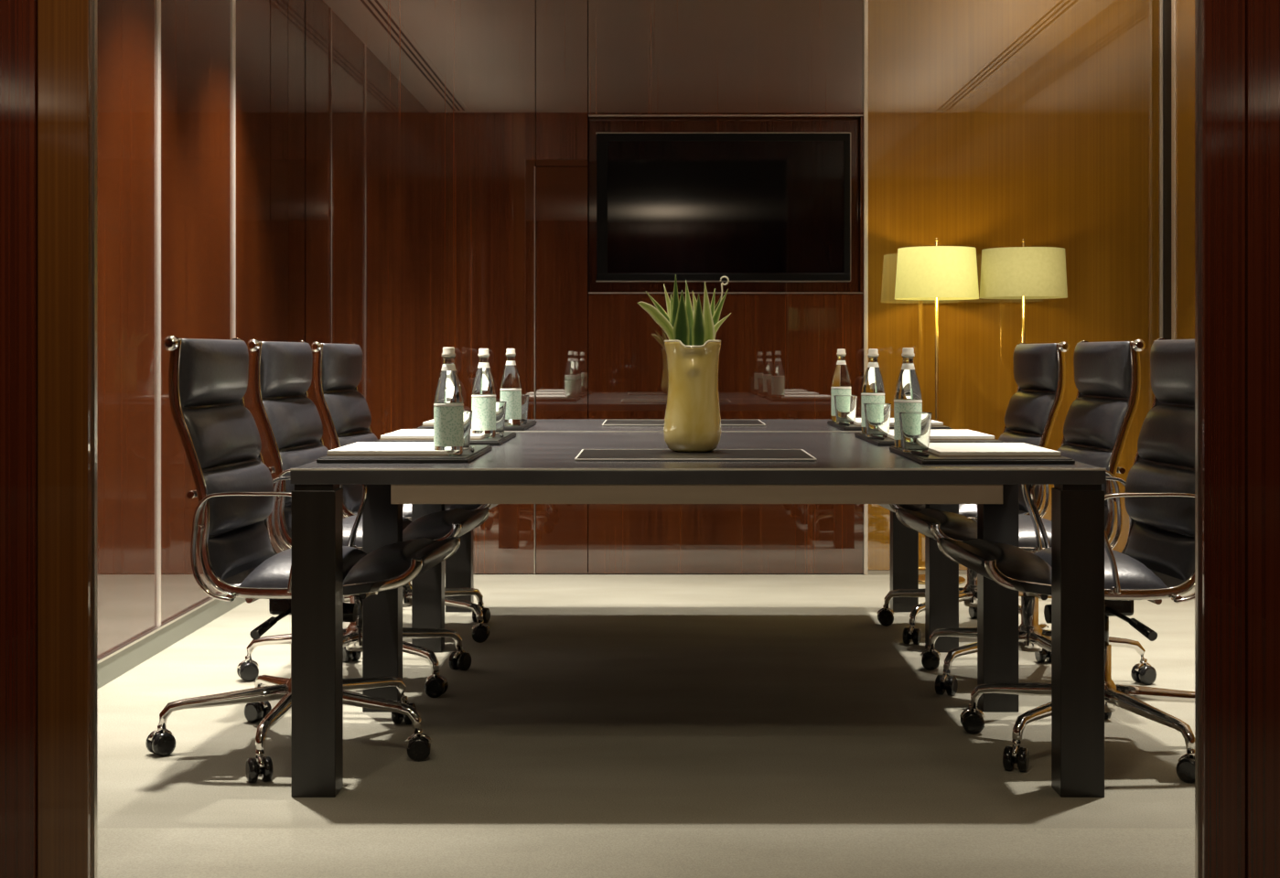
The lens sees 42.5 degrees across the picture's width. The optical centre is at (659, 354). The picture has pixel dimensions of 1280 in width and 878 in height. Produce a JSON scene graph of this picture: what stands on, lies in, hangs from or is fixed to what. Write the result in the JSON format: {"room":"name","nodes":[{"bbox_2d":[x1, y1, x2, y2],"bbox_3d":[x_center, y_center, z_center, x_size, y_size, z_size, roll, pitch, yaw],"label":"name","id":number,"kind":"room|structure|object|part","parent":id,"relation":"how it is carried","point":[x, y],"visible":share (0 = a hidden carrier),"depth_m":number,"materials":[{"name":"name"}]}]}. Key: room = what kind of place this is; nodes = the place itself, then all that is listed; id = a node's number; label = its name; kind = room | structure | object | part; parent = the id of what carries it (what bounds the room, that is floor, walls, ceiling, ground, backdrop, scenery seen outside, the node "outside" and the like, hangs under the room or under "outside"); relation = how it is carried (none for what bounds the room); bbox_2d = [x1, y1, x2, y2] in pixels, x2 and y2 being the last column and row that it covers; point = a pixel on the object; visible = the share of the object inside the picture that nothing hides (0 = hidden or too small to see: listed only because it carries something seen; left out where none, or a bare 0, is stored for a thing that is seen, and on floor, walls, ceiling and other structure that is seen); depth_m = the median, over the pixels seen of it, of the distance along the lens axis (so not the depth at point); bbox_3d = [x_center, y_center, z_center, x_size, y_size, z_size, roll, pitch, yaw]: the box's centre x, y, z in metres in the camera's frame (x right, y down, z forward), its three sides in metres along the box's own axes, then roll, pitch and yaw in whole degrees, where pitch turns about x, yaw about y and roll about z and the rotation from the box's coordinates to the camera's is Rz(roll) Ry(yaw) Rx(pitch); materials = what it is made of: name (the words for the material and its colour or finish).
{"room":"conference room","nodes":[
{"label":"conference room","id":0,"kind":"room"},
{"bbox_2d":[97,0,287,658],"bbox_3d":[-1.775,-0.393,5.245,0.150,2.795,4.770,0,0,0],"label":"wall","id":1,"kind":"structure","parent":0,"point":[197,35],"depth_m":5.71,"materials":[{"name":"brown wood"}]},
{"bbox_2d":[156,0,161,626],"bbox_3d":[-1.701,-0.435,5.578,0.018,2.709,0.024,0,0,0],"label":"trim","id":2,"kind":"structure","parent":1,"relation":"attached to","point":[158,2],"depth_m":5.57,"materials":[{"name":"white metal"}]},
{"bbox_2d":[97,592,245,688],"bbox_3d":[-1.692,0.962,5.215,0.016,0.086,4.630,0,0,0],"label":"baseboard","id":3,"kind":"structure","parent":1,"relation":"attached to","point":[115,663],"depth_m":5.55,"materials":[{"name":"silver metal"}]},
{"bbox_2d":[232,0,236,338],"bbox_3d":[-1.701,-0.435,6.562,0.018,2.709,0.024,0,0,0],"label":"trim","id":4,"kind":"structure","parent":1,"relation":"attached to","point":[233,1],"depth_m":6.55,"materials":[{"name":"white metal"}]},
{"bbox_2d":[0,0,1279,877],"bbox_3d":[0.000,-0.393,2.880,4.800,2.795,0.040,0,0,0],"label":"door frame","id":5,"kind":"structure","parent":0,"point":[46,46],"depth_m":2.87,"materials":[{"name":"brown wood"}]},
{"bbox_2d":[92,0,1200,877],"bbox_3d":[-0.024,-0.220,2.896,1.943,2.450,0.015,0,0,0],"label":"trim","id":6,"kind":"structure","parent":5,"relation":"attached to","point":[94,2],"depth_m":2.89,"materials":[{"name":"silver metal"}]},
{"bbox_2d":[97,571,1194,877],"bbox_3d":[0.000,1.054,0.315,4.800,0.102,14.630,0,0,0],"label":"floor","id":7,"kind":"structure","parent":0,"point":[603,726],"depth_m":4.07,"materials":[{"name":"carpet"}]},
{"bbox_2d":[145,335,460,783],"bbox_3d":[-0.920,0.479,4.186,0.733,1.051,0.698,0,0,4],"label":"office chair","id":8,"kind":"object","parent":7,"relation":"on","point":[220,437],"visible":0.86,"depth_m":4.08,"materials":[{"name":"black leather"}]},
{"bbox_2d":[148,724,173,741],"bbox_3d":[-1.253,0.949,4.136,0.067,0.037,0.018,0,0,-37],"label":"hood","id":9,"kind":"object","parent":8,"relation":"attached to","point":[162,734],"depth_m":4.12,"materials":[{"name":"silver metal"}]},
{"bbox_3d":[-0.980,0.462,3.958,0.296,0.264,0.024,0,0,4],"label":"armrest","id":10,"kind":"part","parent":8,"relation":"part of","materials":[{"name":"silver metal"}]},
{"bbox_2d":[255,750,264,768],"bbox_3d":[-0.942,0.949,3.876,0.018,0.037,0.067,0,0,-19],"label":"hood","id":11,"kind":"object","parent":8,"relation":"attached to","point":[259,754],"depth_m":3.86,"materials":[{"name":"silver metal"}]},
{"bbox_2d":[258,701,268,709],"bbox_3d":[-1.101,0.949,4.513,0.067,0.037,0.018,0,0,35],"label":"hood","id":12,"kind":"object","parent":8,"relation":"attached to","point":[262,704],"depth_m":4.50,"materials":[{"name":"silver metal"}]},
{"bbox_3d":[-0.946,0.661,4.067,0.026,0.053,0.213,0,0,17],"label":"lever","id":13,"kind":"part","parent":8,"relation":"part of","materials":[{"name":"black plastic"}]},
{"bbox_3d":[-0.882,0.275,3.979,0.624,0.631,0.012,0,0,4],"label":"rail","id":14,"kind":"part","parent":8,"relation":"part of","materials":[{"name":"silver metal"}]},
{"bbox_3d":[-0.943,0.462,4.488,0.296,0.264,0.024,0,0,4],"label":"armrest","id":15,"kind":"part","parent":8,"relation":"part of","materials":[{"name":"silver metal"}]},
{"bbox_3d":[-0.849,0.275,4.454,0.624,0.631,0.012,0,0,4],"label":"rail","id":16,"kind":"part","parent":8,"relation":"part of","materials":[{"name":"silver metal"}]},
{"bbox_2d":[400,696,408,704],"bbox_3d":[-0.696,0.949,4.484,0.018,0.037,0.067,0,0,17],"label":"hood","id":17,"kind":"object","parent":8,"relation":"attached to","point":[403,699],"depth_m":4.48,"materials":[{"name":"silver metal"}]},
{"bbox_2d":[405,729,432,743],"bbox_3d":[-0.598,0.949,4.091,0.067,0.037,0.018,0,0,-1],"label":"hood","id":18,"kind":"object","parent":8,"relation":"attached to","point":[418,737],"depth_m":4.08,"materials":[{"name":"silver metal"}]},
{"bbox_2d":[236,339,489,698],"bbox_3d":[-0.934,0.479,5.061,0.747,1.051,0.727,0,0,4],"label":"office chair","id":19,"kind":"object","parent":7,"relation":"on","point":[290,421],"visible":0.51,"depth_m":4.92,"materials":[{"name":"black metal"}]},
{"bbox_2d":[236,656,258,668],"bbox_3d":[-1.270,0.949,5.078,0.067,0.037,0.018,0,0,-20],"label":"hood","id":20,"kind":"object","parent":19,"relation":"attached to","point":[248,663],"depth_m":5.06,"materials":[{"name":"silver metal"}]},
{"bbox_3d":[-0.987,0.462,4.798,0.296,0.264,0.024,0,0,4],"label":"armrest","id":21,"kind":"part","parent":19,"relation":"part of","materials":[{"name":"silver metal"}]},
{"bbox_3d":[-0.889,0.275,4.819,0.624,0.631,0.012,0,0,4],"label":"rail","id":22,"kind":"part","parent":19,"relation":"part of","materials":[{"name":"silver metal"}]},
{"bbox_3d":[-0.856,0.275,5.294,0.624,0.631,0.012,0,0,4],"label":"rail","id":23,"kind":"part","parent":19,"relation":"part of","materials":[{"name":"silver metal"}]},
{"bbox_2d":[425,671,447,684],"bbox_3d":[-0.657,0.949,4.843,0.067,0.037,0.018,0,0,16],"label":"hood","id":24,"kind":"object","parent":19,"relation":"attached to","point":[435,679],"depth_m":4.83,"materials":[{"name":"silver metal"}]},
{"bbox_2d":[452,646,465,659],"bbox_3d":[-0.636,0.949,5.248,0.018,0.037,0.067,0,0,34],"label":"hood","id":25,"kind":"object","parent":19,"relation":"attached to","point":[460,654],"depth_m":5.23,"materials":[{"name":"silver metal"}]},
{"bbox_2d":[310,342,499,643],"bbox_3d":[-0.917,0.479,5.903,0.760,1.051,0.695,0,0,12],"label":"office chair","id":26,"kind":"object","parent":7,"relation":"on","point":[338,368],"visible":0.34,"depth_m":5.79,"materials":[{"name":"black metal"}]},
{"bbox_3d":[-0.889,0.275,5.699,0.624,0.631,0.012,0,0,4],"label":"rail","id":27,"kind":"part","parent":26,"relation":"part of","materials":[{"name":"silver metal"}]},
{"bbox_3d":[-0.856,0.275,6.174,0.624,0.631,0.012,0,0,4],"label":"rail","id":28,"kind":"part","parent":26,"relation":"part of","materials":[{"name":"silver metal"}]},
{"bbox_2d":[471,620,490,631],"bbox_3d":[-0.626,0.949,5.768,0.067,0.037,0.018,0,0,7],"label":"hood","id":29,"kind":"object","parent":26,"relation":"attached to","point":[479,627],"depth_m":5.76,"materials":[{"name":"silver metal"}]},
{"bbox_2d":[290,419,1106,797],"bbox_3d":[0.087,0.630,5.127,1.850,0.750,2.786,0,0,0],"label":"conference table","id":30,"kind":"object","parent":7,"relation":"on","point":[538,465],"visible":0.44,"depth_m":3.74,"materials":[{"name":"paint"}]},
{"bbox_3d":[-0.786,0.649,3.782,0.100,0.711,0.090,0,0,0],"label":"leg","id":31,"kind":"part","parent":30,"relation":"part of","materials":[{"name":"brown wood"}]},
{"bbox_3d":[-0.786,0.649,4.675,0.100,0.711,0.090,0,0,0],"label":"leg","id":32,"kind":"part","parent":30,"relation":"part of","materials":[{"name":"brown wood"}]},
{"bbox_2d":[316,445,492,462],"bbox_3d":[-0.635,0.251,4.190,0.360,0.013,0.560,0,0,0],"label":"folder","id":33,"kind":"object","parent":30,"relation":"on","point":[467,456],"visible":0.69,"depth_m":3.92,"materials":[{"name":"leather"}]},
{"bbox_2d":[326,441,448,455],"bbox_3d":[-0.660,0.238,4.190,0.292,0.012,0.402,0,0,0],"label":"notepad","id":34,"kind":"object","parent":33,"relation":"on","point":[360,448],"visible":0.76,"depth_m":4.04,"materials":[{"name":"paper"}]},
{"bbox_2d":[433,347,463,455],"bbox_3d":[-0.516,0.113,4.030,0.074,0.263,0.074,0,0,0],"label":"water bottle","id":35,"kind":"object","parent":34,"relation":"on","point":[448,405],"visible":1,"depth_m":4.00,"materials":[{"name":"clear glass"}]},
{"bbox_2d":[462,410,472,450],"bbox_3d":[-0.523,0.194,4.240,0.082,0.100,0.082,0,0,0],"label":"drinking glass","id":36,"kind":"object","parent":33,"relation":"on","point":[467,414],"visible":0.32,"depth_m":4.22,"materials":[{"name":"white"}]},
{"bbox_3d":[-0.786,0.649,5.600,0.100,0.711,0.090,0,0,0],"label":"leg","id":37,"kind":"part","parent":30,"relation":"part of","materials":[{"name":"brown wood"}]},
{"bbox_2d":[374,431,516,445],"bbox_3d":[-0.635,0.251,4.950,0.360,0.013,0.560,0,0,0],"label":"folder","id":38,"kind":"object","parent":30,"relation":"on","point":[497,440],"visible":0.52,"depth_m":4.71,"materials":[{"name":"leather"}]},
{"bbox_2d":[380,429,484,440],"bbox_3d":[-0.660,0.238,4.950,0.292,0.012,0.402,0,0,0],"label":"notepad","id":39,"kind":"object","parent":38,"relation":"on","point":[403,434],"visible":0.68,"depth_m":4.78,"materials":[{"name":"paper"}]},
{"bbox_2d":[471,348,495,438],"bbox_3d":[-0.521,0.113,4.880,0.074,0.263,0.074,0,0,0],"label":"water bottle","id":40,"kind":"object","parent":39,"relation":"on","point":[483,400],"visible":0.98,"depth_m":4.85,"materials":[{"name":"clear glass"}]},
{"bbox_2d":[495,401,506,434],"bbox_3d":[-0.513,0.194,5.080,0.082,0.100,0.082,0,0,0],"label":"drinking glass","id":41,"kind":"object","parent":38,"relation":"on","point":[500,406],"visible":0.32,"depth_m":5.05,"materials":[{"name":"white"}]},
{"bbox_3d":[-0.786,0.649,6.470,0.100,0.711,0.090,0,0,0],"label":"leg","id":42,"kind":"part","parent":30,"relation":"part of","materials":[{"name":"brown wood"}]},
{"bbox_2d":[416,420,536,430],"bbox_3d":[-0.635,0.248,5.800,0.360,0.013,0.560,0,0,0],"label":"folder","id":43,"kind":"object","parent":30,"relation":"on","point":[529,424],"visible":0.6,"depth_m":5.54,"materials":[{"name":"leather"}]},
{"bbox_2d":[422,419,433,426],"bbox_3d":[-0.660,0.235,5.800,0.292,0.012,0.402,0,0,0],"label":"notepad","id":44,"kind":"object","parent":43,"relation":"on","point":[430,423],"visible":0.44,"depth_m":5.60,"materials":[{"name":"paper"}]},
{"bbox_2d":[500,348,521,426],"bbox_3d":[-0.508,0.110,5.620,0.074,0.263,0.074,0,0,0],"label":"water bottle","id":45,"kind":"object","parent":43,"relation":"on","point":[510,389],"visible":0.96,"depth_m":5.59,"materials":[{"name":"clear glass"}]},
{"bbox_2d":[520,395,528,423],"bbox_3d":[-0.500,0.191,5.800,0.082,0.100,0.082,0,0,0],"label":"drinking glass","id":46,"kind":"object","parent":43,"relation":"on","point":[524,398],"visible":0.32,"depth_m":5.78,"materials":[{"name":"white"}]},
{"bbox_2d":[602,419,765,426],"bbox_3d":[0.087,0.252,6.099,0.586,0.006,0.441,0,0,0],"label":"desk mat","id":47,"kind":"object","parent":30,"relation":"on","point":[607,423],"visible":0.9,"depth_m":6.03,"materials":[{"name":"leather"}]},
{"bbox_2d":[574,449,816,461],"bbox_3d":[0.087,0.255,4.189,0.586,0.006,0.401,0,0,0],"label":"desk mat","id":48,"kind":"object","parent":30,"relation":"on","point":[586,455],"visible":0.94,"depth_m":4.15,"materials":[{"name":"leather"}]},
{"bbox_2d":[663,339,721,452],"bbox_3d":[0.085,0.107,4.299,0.153,0.291,0.152,0,0,0],"label":"vase","id":49,"kind":"object","parent":48,"relation":"on","point":[692,424],"visible":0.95,"depth_m":4.24,"materials":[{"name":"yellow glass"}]},
{"bbox_2d":[637,274,731,345],"bbox_3d":[0.064,-0.003,4.293,0.243,0.414,0.118,0,0,0],"label":"spiky plant","id":50,"kind":"object","parent":49,"relation":"in","point":[694,328],"visible":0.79,"depth_m":4.27,"materials":[{"name":"green plant"}]},
{"bbox_2d":[827,420,951,430],"bbox_3d":[0.797,0.248,5.790,0.360,0.013,0.560,0,0,0],"label":"folder","id":51,"kind":"object","parent":30,"relation":"on","point":[852,427],"visible":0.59,"depth_m":5.51,"materials":[{"name":"leather"}]},
{"bbox_2d":[830,348,851,421],"bbox_3d":[0.655,0.110,5.940,0.074,0.263,0.074,0,0,0],"label":"water bottle","id":52,"kind":"object","parent":51,"relation":"on","point":[841,382],"visible":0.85,"depth_m":5.92,"materials":[{"name":"clear glass"}]},
{"bbox_2d":[838,421,849,426],"bbox_3d":[0.632,0.236,5.632,0.011,0.010,0.133,0,0,-8],"label":"pen","id":53,"kind":"object","parent":51,"relation":"on","point":[840,423],"visible":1,"depth_m":5.62,"materials":[{"name":"black plastic"}]},
{"bbox_2d":[833,395,857,424],"bbox_3d":[0.646,0.191,5.720,0.082,0.100,0.082,0,0,0],"label":"drinking glass","id":54,"kind":"object","parent":51,"relation":"on","point":[845,405],"visible":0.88,"depth_m":5.69,"materials":[{"name":"white"}]},
{"bbox_2d":[853,418,943,426],"bbox_3d":[0.817,0.235,5.790,0.292,0.012,0.402,0,0,0],"label":"notepad","id":55,"kind":"object","parent":51,"relation":"on","point":[857,422],"visible":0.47,"depth_m":5.59,"materials":[{"name":"paper"}]},
{"bbox_3d":[0.960,0.649,6.470,0.100,0.711,0.090,0,0,0],"label":"leg","id":56,"kind":"part","parent":30,"relation":"part of","materials":[{"name":"brown wood"}]},
{"bbox_2d":[854,432,1003,446],"bbox_3d":[0.797,0.251,4.930,0.360,0.013,0.560,0,0,0],"label":"folder","id":57,"kind":"object","parent":30,"relation":"on","point":[887,442],"visible":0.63,"depth_m":4.66,"materials":[{"name":"leather"}]},
{"bbox_2d":[860,348,884,434],"bbox_3d":[0.661,0.113,5.100,0.074,0.263,0.074,0,0,0],"label":"water bottle","id":58,"kind":"object","parent":57,"relation":"on","point":[873,391],"visible":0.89,"depth_m":5.08,"materials":[{"name":"clear glass"}]},
{"bbox_2d":[863,403,891,438],"bbox_3d":[0.646,0.194,4.880,0.082,0.100,0.082,0,0,0],"label":"drinking glass","id":59,"kind":"object","parent":57,"relation":"on","point":[877,415],"visible":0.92,"depth_m":4.85,"materials":[{"name":"white"}]},
{"bbox_2d":[870,434,884,440],"bbox_3d":[0.632,0.239,4.772,0.011,0.010,0.133,0,0,-8],"label":"pen","id":60,"kind":"object","parent":57,"relation":"on","point":[872,435],"visible":1,"depth_m":4.76,"materials":[{"name":"black plastic"}]},
{"bbox_2d":[886,430,995,440],"bbox_3d":[0.817,0.238,4.930,0.292,0.012,0.402,0,0,0],"label":"notepad","id":61,"kind":"object","parent":57,"relation":"on","point":[935,435],"visible":0.66,"depth_m":4.78,"materials":[{"name":"paper"}]},
{"bbox_3d":[0.960,0.649,5.600,0.100,0.711,0.090,0,0,0],"label":"leg","id":62,"kind":"part","parent":30,"relation":"part of","materials":[{"name":"brown wood"}]},
{"bbox_2d":[889,445,1075,464],"bbox_3d":[0.797,0.251,4.150,0.360,0.013,0.560,0,0,0],"label":"folder","id":63,"kind":"object","parent":30,"relation":"on","point":[931,459],"visible":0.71,"depth_m":3.88,"materials":[{"name":"leather"}]},
{"bbox_2d":[893,347,922,448],"bbox_3d":[0.653,0.113,4.330,0.074,0.263,0.074,0,0,0],"label":"water bottle","id":64,"kind":"object","parent":63,"relation":"on","point":[908,394],"visible":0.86,"depth_m":4.31,"materials":[{"name":"clear glass"}]},
{"bbox_2d":[899,411,932,452],"bbox_3d":[0.640,0.194,4.120,0.082,0.100,0.082,0,0,0],"label":"drinking glass","id":65,"kind":"object","parent":63,"relation":"on","point":[915,426],"visible":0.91,"depth_m":4.09,"materials":[{"name":"white"}]},
{"bbox_2d":[911,450,929,456],"bbox_3d":[0.632,0.239,3.992,0.011,0.010,0.133,0,0,-8],"label":"pen","id":66,"kind":"object","parent":63,"relation":"on","point":[919,453],"visible":1,"depth_m":3.98,"materials":[{"name":"black plastic"}]},
{"bbox_2d":[927,442,1061,456],"bbox_3d":[0.817,0.238,4.150,0.292,0.012,0.402,0,0,0],"label":"notepad","id":67,"kind":"object","parent":63,"relation":"on","point":[939,449],"visible":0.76,"depth_m":4.04,"materials":[{"name":"paper"}]},
{"bbox_3d":[0.960,0.649,4.675,0.100,0.711,0.090,0,0,0],"label":"leg","id":68,"kind":"part","parent":30,"relation":"part of","materials":[{"name":"brown wood"}]},
{"bbox_3d":[0.960,0.649,3.782,0.100,0.711,0.090,0,0,0],"label":"leg","id":69,"kind":"part","parent":30,"relation":"part of","materials":[{"name":"brown wood"}]},
{"bbox_2d":[894,237,978,584],"bbox_3d":[1.228,0.242,7.300,0.370,1.526,0.370,0,0,0],"label":"floor lamp","id":70,"kind":"object","parent":7,"relation":"on","point":[936,273],"visible":0.7,"depth_m":7.16,"materials":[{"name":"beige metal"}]},
{"bbox_3d":[1.228,-0.359,7.300,0.370,0.223,0.370,0,0,0],"label":"lamp shade","id":71,"kind":"part","parent":70,"relation":"part of","materials":[{"name":"fabric"}]},
{"bbox_2d":[876,341,1069,645],"bbox_3d":[1.144,0.479,5.940,0.747,1.051,0.727,0,0,-4],"label":"office chair","id":72,"kind":"object","parent":7,"relation":"on","point":[1039,370],"visible":0.37,"depth_m":5.80,"materials":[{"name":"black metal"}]},
{"bbox_2d":[876,604,894,614],"bbox_3d":[0.839,0.949,6.118,0.067,0.037,0.018,0,0,8],"label":"hood","id":73,"kind":"object","parent":72,"relation":"attached to","point":[886,610],"depth_m":6.11,"materials":[{"name":"silver metal"}]},
{"bbox_2d":[908,623,914,634],"bbox_3d":[0.875,0.949,5.714,0.018,0.037,0.067,0,0,26],"label":"hood","id":74,"kind":"object","parent":72,"relation":"attached to","point":[911,625],"depth_m":5.70,"materials":[{"name":"silver metal"}]},
{"bbox_3d":[1.066,0.275,6.174,0.624,0.631,0.012,0,0,-4],"label":"rail","id":75,"kind":"part","parent":72,"relation":"part of","materials":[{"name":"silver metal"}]},
{"bbox_3d":[1.099,0.275,5.699,0.624,0.631,0.012,0,0,-4],"label":"rail","id":76,"kind":"part","parent":72,"relation":"part of","materials":[{"name":"silver metal"}]},
{"bbox_3d":[1.197,0.462,5.678,0.296,0.264,0.024,0,0,-4],"label":"armrest","id":77,"kind":"part","parent":72,"relation":"part of","materials":[{"name":"silver metal"}]},
{"bbox_2d":[979,238,1067,343],"bbox_3d":[1.612,0.244,7.300,0.382,1.522,0.382,0,0,0],"label":"floor lamp","id":78,"kind":"object","parent":7,"relation":"on","point":[1022,273],"visible":0.64,"depth_m":7.14,"materials":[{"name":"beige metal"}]},
{"bbox_3d":[1.612,-0.360,7.300,0.382,0.214,0.382,0,0,0],"label":"lamp shade","id":79,"kind":"part","parent":78,"relation":"part of","materials":[{"name":"white fabric"}]},
{"bbox_2d":[895,339,1156,696],"bbox_3d":[1.143,0.479,5.035,0.741,1.051,0.720,0,0,-4],"label":"office chair","id":80,"kind":"object","parent":7,"relation":"on","point":[1107,375],"visible":0.56,"depth_m":4.92,"materials":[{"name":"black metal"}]},
{"bbox_2d":[920,645,941,657],"bbox_3d":[0.867,0.949,5.267,0.067,0.037,0.018,0,0,16],"label":"hood","id":81,"kind":"object","parent":80,"relation":"attached to","point":[930,652],"depth_m":5.26,"materials":[{"name":"silver metal"}]},
{"bbox_2d":[941,669,949,684],"bbox_3d":[0.846,0.949,4.862,0.018,0.037,0.067,0,0,34],"label":"hood","id":82,"kind":"object","parent":80,"relation":"attached to","point":[946,672],"depth_m":4.85,"materials":[{"name":"silver metal"}]},
{"bbox_3d":[1.066,0.275,5.284,0.624,0.631,0.012,0,0,-4],"label":"rail","id":83,"kind":"part","parent":80,"relation":"part of","materials":[{"name":"silver metal"}]},
{"bbox_3d":[1.099,0.275,4.809,0.624,0.631,0.012,0,0,-4],"label":"rail","id":84,"kind":"part","parent":80,"relation":"part of","materials":[{"name":"silver metal"}]},
{"bbox_3d":[1.197,0.462,4.788,0.296,0.264,0.024,0,0,-4],"label":"armrest","id":85,"kind":"part","parent":80,"relation":"part of","materials":[{"name":"silver metal"}]},
{"bbox_2d":[1134,658,1150,672],"bbox_3d":[1.480,0.949,5.032,0.067,0.037,0.018,0,0,-20],"label":"hood","id":86,"kind":"object","parent":80,"relation":"attached to","point":[1142,667],"depth_m":5.02,"materials":[{"name":"silver metal"}]},
{"bbox_2d":[936,337,1194,783],"bbox_3d":[1.134,0.479,4.198,0.747,1.051,0.727,0,0,-4],"label":"office chair","id":87,"kind":"object","parent":7,"relation":"on","point":[1156,564],"visible":0.65,"depth_m":4.11,"materials":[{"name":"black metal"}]},
{"bbox_2d":[959,704,985,718],"bbox_3d":[0.832,0.949,4.383,0.067,0.037,0.018,0,0,9],"label":"hood","id":88,"kind":"object","parent":87,"relation":"attached to","point":[972,712],"depth_m":4.37,"materials":[{"name":"silver metal"}]},
{"bbox_2d":[1011,739,1020,757],"bbox_3d":[0.861,0.949,3.978,0.018,0.037,0.067,0,0,27],"label":"hood","id":89,"kind":"object","parent":87,"relation":"attached to","point":[1016,743],"depth_m":3.97,"materials":[{"name":"silver metal"}]},
{"bbox_3d":[1.056,0.275,4.434,0.624,0.631,0.012,0,0,-4],"label":"rail","id":90,"kind":"part","parent":87,"relation":"part of","materials":[{"name":"silver metal"}]},
{"bbox_3d":[1.150,0.462,4.468,0.296,0.264,0.024,0,0,-4],"label":"armrest","id":91,"kind":"part","parent":87,"relation":"part of","materials":[{"name":"silver metal"}]},
{"bbox_3d":[1.089,0.275,3.959,0.624,0.631,0.012,0,0,-4],"label":"rail","id":92,"kind":"part","parent":87,"relation":"part of","materials":[{"name":"silver metal"}]},
{"bbox_3d":[1.153,0.661,4.047,0.026,0.053,0.213,0,0,-17],"label":"lever","id":93,"kind":"part","parent":87,"relation":"part of","materials":[{"name":"black plastic"}]},
{"bbox_3d":[1.187,0.462,3.938,0.296,0.264,0.024,0,0,-4],"label":"armrest","id":94,"kind":"part","parent":87,"relation":"part of","materials":[{"name":"silver metal"}]},
{"bbox_2d":[1178,750,1194,762],"bbox_3d":[1.254,0.949,3.880,0.067,0.037,0.018,0,0,45],"label":"hood","id":95,"kind":"object","parent":87,"relation":"attached to","point":[1189,757],"depth_m":3.87,"materials":[{"name":"silver metal"}]},
{"bbox_2d":[287,0,1159,573],"bbox_3d":[0.300,-0.393,7.605,4.200,2.795,0.150,0,0,0],"label":"wall","id":96,"kind":"structure","parent":0,"point":[418,131],"depth_m":7.53,"materials":[{"name":"brown wood"}]},
{"bbox_2d":[534,166,535,574],"bbox_3d":[-0.572,0.071,7.533,0.005,1.867,0.014,0,0,0],"label":"trim","id":97,"kind":"structure","parent":96,"relation":"attached to","point":[534,166],"depth_m":7.53,"materials":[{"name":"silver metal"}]},
{"bbox_2d":[595,132,850,281],"bbox_3d":[0.293,-0.678,7.572,1.170,0.684,0.055,0,0,0],"label":"television","id":98,"kind":"object","parent":96,"relation":"attached to","point":[693,207],"visible":0.98,"depth_m":7.55,"materials":[{"name":"black glass"}]},
{"bbox_2d":[588,114,863,293],"bbox_3d":[0.303,-0.689,7.538,1.258,0.818,0.023,0,0,0],"label":"trim","id":99,"kind":"structure","parent":96,"relation":"attached to","point":[589,115],"depth_m":7.53,"materials":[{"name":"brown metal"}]},
{"bbox_2d":[863,0,868,575],"bbox_3d":[0.942,-0.393,7.539,0.018,2.795,0.042,0,0,0],"label":"trim","id":100,"kind":"structure","parent":96,"relation":"attached to","point":[865,2],"depth_m":7.52,"materials":[{"name":"white metal"}]},
{"bbox_2d":[868,570,967,574],"bbox_3d":[1.618,0.996,7.541,1.332,0.019,0.038,0,0,0],"label":"trim","id":101,"kind":"structure","parent":96,"relation":"attached to","point":[870,572],"depth_m":7.52,"materials":[{"name":"silver metal"}]},
{"bbox_3d":[1.618,-0.403,7.545,1.332,2.775,0.030,0,0,0],"label":"amber panel","id":102,"kind":"part","parent":96,"relation":"part of","materials":[{"name":"paint"}]},
{"bbox_2d":[1162,0,1194,339],"bbox_3d":[2.375,-0.393,5.245,0.150,2.795,4.770,0,0,0],"label":"wall","id":103,"kind":"structure","parent":0,"point":[1185,9],"depth_m":7.26,"materials":[{"name":"orange paint"}]},
{"bbox_2d":[1159,0,1162,337],"bbox_3d":[2.292,-0.393,7.539,0.013,2.795,0.042,0,0,0],"label":"trim","id":104,"kind":"structure","parent":103,"relation":"attached to","point":[1160,1],"depth_m":7.52,"materials":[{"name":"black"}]},
{"bbox_2d":[1171,0,1175,339],"bbox_3d":[2.297,-0.393,7.362,0.007,2.795,0.045,0,0,0],"label":"trim","id":105,"kind":"structure","parent":103,"relation":"attached to","point":[1173,2],"depth_m":7.36,"materials":[{"name":"white metal"}]}
]}

